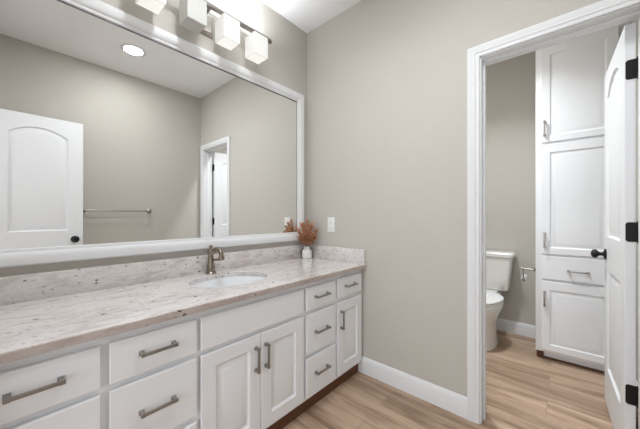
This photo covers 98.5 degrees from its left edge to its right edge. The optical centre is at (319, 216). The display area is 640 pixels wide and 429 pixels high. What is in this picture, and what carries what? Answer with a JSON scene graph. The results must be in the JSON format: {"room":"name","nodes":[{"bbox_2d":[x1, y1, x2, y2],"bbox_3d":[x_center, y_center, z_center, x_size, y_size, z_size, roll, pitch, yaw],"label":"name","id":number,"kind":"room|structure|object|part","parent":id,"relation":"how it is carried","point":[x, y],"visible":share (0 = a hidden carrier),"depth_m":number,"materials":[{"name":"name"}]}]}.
{"room":"bathroom","nodes":[
{"label":"bathroom","id":0,"kind":"room"},
{"bbox_2d":[0,0,306,276],"bbox_3d":[-0.821,-0.225,1.722,0.120,2.766,2.000,0,0,41],"label":"wall","id":1,"kind":"structure","parent":0,"point":[285,65],"depth_m":1.96,"materials":[{"name":"grey paint"}]},
{"bbox_2d":[0,0,303,267],"bbox_3d":[-0.739,-0.416,1.698,0.032,1.244,1.808,0,0,41],"label":"wall mirror","id":2,"kind":"object","parent":1,"relation":"attached to","point":[122,135],"visible":0.89,"depth_m":1.42,"materials":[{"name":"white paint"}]},
{"bbox_2d":[0,244,306,304],"bbox_3d":[-0.726,0.299,1.721,0.020,0.111,1.872,0,0,41],"label":"backsplash","id":3,"kind":"structure","parent":1,"relation":"attached to","point":[33,286],"depth_m":1.39,"materials":[{"name":"stone"}]},
{"bbox_2d":[135,0,271,63],"bbox_3d":[-0.672,-1.177,1.674,0.166,0.190,0.901,0,0,41],"label":"vanity light","id":4,"kind":"object","parent":1,"relation":"attached to","point":[193,16],"visible":1,"depth_m":1.69,"materials":[{"name":"white glass"}]},
{"bbox_2d":[135,0,165,14],"bbox_3d":[-0.866,-1.164,1.411,0.108,0.164,0.108,0,0,41],"label":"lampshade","id":5,"kind":"object","parent":4,"relation":"attached to","point":[156,6],"depth_m":1.41,"materials":[{"name":"white glass"}]},
{"bbox_2d":[179,0,206,33],"bbox_3d":[-0.723,-1.164,1.572,0.108,0.164,0.108,0,0,41],"label":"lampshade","id":6,"kind":"object","parent":4,"relation":"attached to","point":[192,13],"depth_m":1.55,"materials":[{"name":"white glass"}]},
{"bbox_3d":[-0.726,-1.206,1.719,0.026,0.132,0.132,0,0,41],"label":"wall plate","id":7,"kind":"part","parent":4,"relation":"part of","materials":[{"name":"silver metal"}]},
{"bbox_2d":[215,13,239,50],"bbox_3d":[-0.581,-1.164,1.733,0.108,0.164,0.108,0,0,41],"label":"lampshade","id":8,"kind":"object","parent":4,"relation":"attached to","point":[227,27],"depth_m":1.70,"materials":[{"name":"white glass"}]},
{"bbox_3d":[-0.650,-1.256,1.654,0.024,0.024,0.901,0,0,41],"label":"rail","id":9,"kind":"part","parent":4,"relation":"part of","materials":[{"name":"grey metal"}]},
{"bbox_2d":[245,31,267,63],"bbox_3d":[-0.436,-1.164,1.896,0.108,0.164,0.108,0,0,41],"label":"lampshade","id":10,"kind":"object","parent":4,"relation":"attached to","point":[256,43],"depth_m":1.87,"materials":[{"name":"white glass"}]},
{"bbox_2d":[260,0,361,32],"bbox_3d":[0.312,-1.658,0.513,3.420,0.100,5.690,0,0,41],"label":"ceiling","id":11,"kind":"structure","parent":0,"point":[307,15],"depth_m":2.15,"materials":[{"name":"white paint"}]},
{"bbox_2d":[282,330,637,428],"bbox_3d":[0.312,1.208,0.513,3.420,0.100,5.690,0,0,41],"label":"floor","id":12,"kind":"structure","parent":0,"point":[525,390],"depth_m":1.71,"materials":[{"name":"brown wood"}]},
{"bbox_2d":[0,270,361,428],"bbox_3d":[-0.503,0.771,1.524,0.611,0.774,1.868,0,0,41],"label":"vanity cabinet","id":13,"kind":"object","parent":12,"relation":"on","point":[261,362],"visible":0.98,"depth_m":1.15,"materials":[{"name":"white paint"}]},
{"bbox_3d":[-0.787,0.480,0.764,0.030,0.016,0.122,0,0,41],"label":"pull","id":14,"kind":"part","parent":13,"relation":"part of","materials":[{"name":"grey metal"}]},
{"bbox_3d":[-0.806,0.486,0.780,0.019,0.137,0.293,0,0,41],"label":"drawer","id":15,"kind":"part","parent":13,"relation":"part of","materials":[{"name":"white paint"}]},
{"bbox_3d":[-0.806,0.691,0.780,0.019,0.231,0.293,0,0,41],"label":"drawer","id":16,"kind":"part","parent":13,"relation":"part of","materials":[{"name":"white paint"}]},
{"bbox_3d":[-0.599,0.691,1.015,0.019,0.231,0.286,0,0,41],"label":"drawer","id":17,"kind":"part","parent":13,"relation":"part of","materials":[{"name":"white paint"}]},
{"bbox_3d":[-0.599,0.486,1.015,0.019,0.137,0.286,0,0,41],"label":"drawer","id":18,"kind":"part","parent":13,"relation":"part of","materials":[{"name":"white paint"}]},
{"bbox_3d":[-0.580,0.688,0.998,0.030,0.016,0.122,0,0,41],"label":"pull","id":19,"kind":"part","parent":13,"relation":"part of","materials":[{"name":"grey metal"}]},
{"bbox_3d":[-0.580,0.480,0.998,0.030,0.016,0.122,0,0,41],"label":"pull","id":20,"kind":"part","parent":13,"relation":"part of","materials":[{"name":"grey metal"}]},
{"bbox_2d":[0,244,365,363],"bbox_3d":[-0.507,0.313,1.528,0.606,0.139,1.872,0,0,41],"label":"countertop","id":21,"kind":"structure","parent":13,"relation":"on","point":[42,312],"depth_m":1.23,"materials":[{"name":"stone"}]},
{"bbox_2d":[205,245,224,273],"bbox_3d":[-0.639,0.266,1.694,0.142,0.177,0.064,0,0,21],"label":"faucet","id":22,"kind":"object","parent":21,"relation":"on","point":[210,265],"visible":1,"depth_m":1.69,"materials":[{"name":"silver metal"}]},
{"bbox_3d":[-0.627,0.219,1.679,0.107,0.066,0.029,0,0,30],"label":"spout","id":23,"kind":"part","parent":22,"relation":"part of","materials":[{"name":"silver metal"}]},
{"bbox_2d":[192,275,264,286],"bbox_3d":[-0.510,0.461,1.578,0.384,0.156,0.496,0,0,41],"label":"sink","id":24,"kind":"object","parent":21,"relation":"in","point":[232,280],"visible":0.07,"depth_m":1.74,"materials":[{"name":"white ceramic"}]},
{"bbox_2d":[302,246,311,258],"bbox_3d":[-0.109,0.305,2.318,0.084,0.100,0.084,0,0,41],"label":"vase","id":25,"kind":"object","parent":21,"relation":"on","point":[306,252],"visible":0.98,"depth_m":2.29,"materials":[{"name":"white ceramic"}]},
{"bbox_2d":[297,233,305,245],"bbox_3d":[-0.139,0.238,2.276,0.062,0.210,0.126,0,0,41],"label":"grass stem","id":26,"kind":"object","parent":25,"relation":"in","point":[299,234],"visible":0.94,"depth_m":2.26,"materials":[{"name":"brown plant"}]},
{"bbox_2d":[302,231,307,246],"bbox_3d":[-0.124,0.228,2.263,0.062,0.230,0.125,0,0,-7],"label":"grass stem","id":27,"kind":"object","parent":25,"relation":"in","point":[304,234],"visible":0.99,"depth_m":2.25,"materials":[{"name":"brown plant"}]},
{"bbox_2d":[305,226,309,242],"bbox_3d":[-0.105,0.207,2.270,0.070,0.271,0.105,0,0,-28],"label":"grass stem","id":28,"kind":"object","parent":25,"relation":"in","point":[307,227],"visible":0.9,"depth_m":2.25,"materials":[{"name":"brown plant"}]},
{"bbox_2d":[307,232,313,246],"bbox_3d":[-0.082,0.234,2.268,0.125,0.218,0.067,0,0,41],"label":"grass stem","id":29,"kind":"object","parent":25,"relation":"in","point":[312,233],"visible":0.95,"depth_m":2.25,"materials":[{"name":"brown plant"}]},
{"bbox_2d":[308,221,314,236],"bbox_3d":[-0.083,0.191,2.282,0.108,0.304,0.061,0,0,41],"label":"grass stem","id":30,"kind":"object","parent":25,"relation":"in","point":[312,224],"visible":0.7,"depth_m":2.26,"materials":[{"name":"brown plant"}]},
{"bbox_2d":[308,233,316,245],"bbox_3d":[-0.069,0.238,2.290,0.123,0.209,0.067,0,0,41],"label":"grass stem","id":31,"kind":"object","parent":25,"relation":"in","point":[314,238],"visible":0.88,"depth_m":2.27,"materials":[{"name":"brown plant"}]},
{"bbox_3d":[-0.599,0.944,1.015,0.019,0.224,0.286,0,0,41],"label":"drawer","id":32,"kind":"part","parent":13,"relation":"part of","materials":[{"name":"white paint"}]},
{"bbox_3d":[-0.394,0.816,1.246,0.019,0.481,0.296,0,0,41],"label":"door","id":33,"kind":"part","parent":13,"relation":"part of","materials":[{"name":"white paint"}]},
{"bbox_3d":[-0.298,0.688,1.317,0.030,0.122,0.016,0,0,41],"label":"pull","id":34,"kind":"part","parent":13,"relation":"part of","materials":[{"name":"grey metal"}]},
{"bbox_3d":[-0.258,0.688,1.362,0.030,0.122,0.016,0,0,41],"label":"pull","id":35,"kind":"part","parent":13,"relation":"part of","materials":[{"name":"grey metal"}]},
{"bbox_3d":[-0.197,0.816,1.470,0.019,0.481,0.296,0,0,41],"label":"door","id":36,"kind":"part","parent":13,"relation":"part of","materials":[{"name":"white paint"}]},
{"bbox_3d":[0.007,0.944,1.700,0.019,0.224,0.270,0,0,41],"label":"drawer","id":37,"kind":"part","parent":13,"relation":"part of","materials":[{"name":"white paint"}]},
{"bbox_3d":[0.007,0.691,1.700,0.019,0.231,0.270,0,0,41],"label":"drawer","id":38,"kind":"part","parent":13,"relation":"part of","materials":[{"name":"white paint"}]},
{"bbox_3d":[0.007,0.486,1.700,0.019,0.137,0.270,0,0,41],"label":"drawer","id":39,"kind":"part","parent":13,"relation":"part of","materials":[{"name":"white paint"}]},
{"bbox_3d":[0.019,0.932,1.676,0.030,0.016,0.122,0,0,41],"label":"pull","id":40,"kind":"part","parent":13,"relation":"part of","materials":[{"name":"grey metal"}]},
{"bbox_3d":[0.019,0.688,1.676,0.030,0.016,0.122,0,0,41],"label":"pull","id":41,"kind":"part","parent":13,"relation":"part of","materials":[{"name":"grey metal"}]},
{"bbox_3d":[0.019,0.480,1.676,0.030,0.016,0.122,0,0,41],"label":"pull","id":42,"kind":"part","parent":13,"relation":"part of","materials":[{"name":"grey metal"}]},
{"bbox_3d":[0.150,0.688,1.824,0.030,0.122,0.016,0,0,41],"label":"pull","id":43,"kind":"part","parent":13,"relation":"part of","materials":[{"name":"grey metal"}]},
{"bbox_3d":[0.205,0.480,1.924,0.019,0.133,0.286,0,0,41],"label":"drawer","id":44,"kind":"part","parent":13,"relation":"part of","materials":[{"name":"white paint"}]},
{"bbox_3d":[0.205,0.816,1.924,0.019,0.481,0.286,0,0,41],"label":"door","id":45,"kind":"part","parent":13,"relation":"part of","materials":[{"name":"white paint"}]},
{"bbox_3d":[0.218,0.474,1.902,0.030,0.016,0.122,0,0,41],"label":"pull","id":46,"kind":"part","parent":13,"relation":"part of","materials":[{"name":"grey metal"}]},
{"bbox_2d":[486,250,515,350],"bbox_3d":[1.528,0.753,2.591,0.444,0.811,0.708,0,0,41],"label":"toilet","id":47,"kind":"object","parent":12,"relation":"on","point":[499,264],"visible":0.37,"depth_m":2.60,"materials":[{"name":"white ceramic"}]},
{"bbox_3d":[1.450,0.751,2.503,0.352,0.017,0.471,0,0,41],"label":"seat","id":48,"kind":"part","parent":47,"relation":"part of","materials":[{"name":"white ceramic"}]},
{"bbox_3d":[1.450,0.727,2.503,0.354,0.024,0.473,0,0,41],"label":"lid","id":49,"kind":"part","parent":47,"relation":"part of","materials":[{"name":"white plastic"}]},
{"bbox_3d":[1.473,0.959,2.529,0.348,0.398,0.532,0,0,41],"label":"bowl","id":50,"kind":"part","parent":47,"relation":"part of","materials":[{"name":"white ceramic"}]},
{"bbox_3d":[1.691,0.557,2.775,0.416,0.326,0.205,0,0,41],"label":"tank","id":51,"kind":"part","parent":47,"relation":"part of","materials":[{"name":"white ceramic"}]},
{"bbox_3d":[1.688,0.371,2.772,0.444,0.046,0.225,0,0,41],"label":"tank lid","id":52,"kind":"part","parent":47,"relation":"part of","materials":[{"name":"white ceramic"}]},
{"bbox_2d":[536,21,629,373],"bbox_3d":[2.090,-0.117,2.236,0.517,2.550,0.510,0,0,41],"label":"linen cabinet","id":53,"kind":"object","parent":12,"relation":"on","point":[570,74],"visible":0.86,"depth_m":2.10,"materials":[{"name":"white paint"}]},
{"bbox_2d":[521,267,535,280],"bbox_3d":[1.842,0.504,2.430,0.114,0.137,0.161,0,0,41],"label":"toilet paper holder","id":54,"kind":"object","parent":53,"relation":"attached to","point":[524,277],"visible":0.94,"depth_m":2.41,"materials":[{"name":"grey metal"}]},
{"bbox_3d":[1.942,0.408,2.080,0.425,0.184,0.019,0,0,41],"label":"drawer","id":55,"kind":"part","parent":53,"relation":"part of","materials":[{"name":"white paint"}]},
{"bbox_3d":[1.942,0.791,2.080,0.425,0.550,0.019,0,0,41],"label":"door","id":56,"kind":"part","parent":53,"relation":"part of","materials":[{"name":"white paint"}]},
{"bbox_3d":[1.942,-0.135,2.080,0.425,0.870,0.019,0,0,41],"label":"door","id":57,"kind":"part","parent":53,"relation":"part of","materials":[{"name":"white paint"}]},
{"bbox_3d":[1.927,0.421,2.060,0.122,0.016,0.030,0,0,41],"label":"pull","id":58,"kind":"part","parent":53,"relation":"part of","materials":[{"name":"grey metal"}]},
{"bbox_3d":[1.942,-0.964,2.080,0.425,0.756,0.019,0,0,41],"label":"door","id":59,"kind":"part","parent":53,"relation":"part of","materials":[{"name":"white paint"}]},
{"bbox_2d":[307,0,639,396],"bbox_3d":[0.644,-0.225,1.838,2.161,2.766,0.115,0,0,41],"label":"wall","id":60,"kind":"structure","parent":0,"point":[387,79],"depth_m":1.84,"materials":[{"name":"grey paint"}]},
{"bbox_2d":[328,217,334,231],"bbox_3d":[0.090,0.070,2.246,0.072,0.118,0.008,0,0,41],"label":"electrical outlet","id":61,"kind":"object","parent":60,"relation":"attached to","point":[331,220],"visible":1,"depth_m":2.24,"materials":[{"name":"white plastic"}]},
{"bbox_2d":[358,356,466,418],"bbox_3d":[0.567,1.099,1.821,0.738,0.118,0.014,0,0,41],"label":"baseboard","id":62,"kind":"structure","parent":60,"relation":"attached to","point":[453,402],"depth_m":1.77,"materials":[{"name":"white paint"}]},
{"bbox_2d":[467,0,639,428],"bbox_3d":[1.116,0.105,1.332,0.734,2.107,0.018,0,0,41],"label":"trim","id":63,"kind":"structure","parent":60,"relation":"attached to","point":[604,7],"depth_m":1.54,"materials":[{"name":"white paint"}]},
{"bbox_2d":[591,22,637,428],"bbox_3d":[1.602,0.136,1.484,0.169,2.020,0.624,0,0,40],"label":"door","id":64,"kind":"structure","parent":60,"relation":"in","point":[621,226],"depth_m":1.32,"materials":[{"name":"white paint"}]},
{"bbox_3d":[1.724,0.233,1.709,0.067,0.066,0.066,0,0,40],"label":"knob","id":65,"kind":"part","parent":64,"relation":"part of","materials":[{"name":"black metal"}]},
{"bbox_2d":[486,51,535,325],"bbox_3d":[1.955,-0.225,2.778,1.441,2.766,0.120,0,0,41],"label":"wall","id":66,"kind":"structure","parent":0,"point":[510,83],"depth_m":2.73,"materials":[{"name":"grey paint"}]},
{"bbox_2d":[496,318,535,338],"bbox_3d":[1.716,1.099,2.900,0.920,0.118,0.014,0,0,41],"label":"baseboard","id":67,"kind":"structure","parent":66,"relation":"attached to","point":[523,329],"depth_m":2.71,"materials":[{"name":"white paint"}]},
{"bbox_2d":[630,19,637,381],"bbox_3d":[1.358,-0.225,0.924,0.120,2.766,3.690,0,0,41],"label":"door frame","id":68,"kind":"structure","parent":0,"point":[635,20],"depth_m":1.75,"materials":[{"name":"white paint"}]}
]}

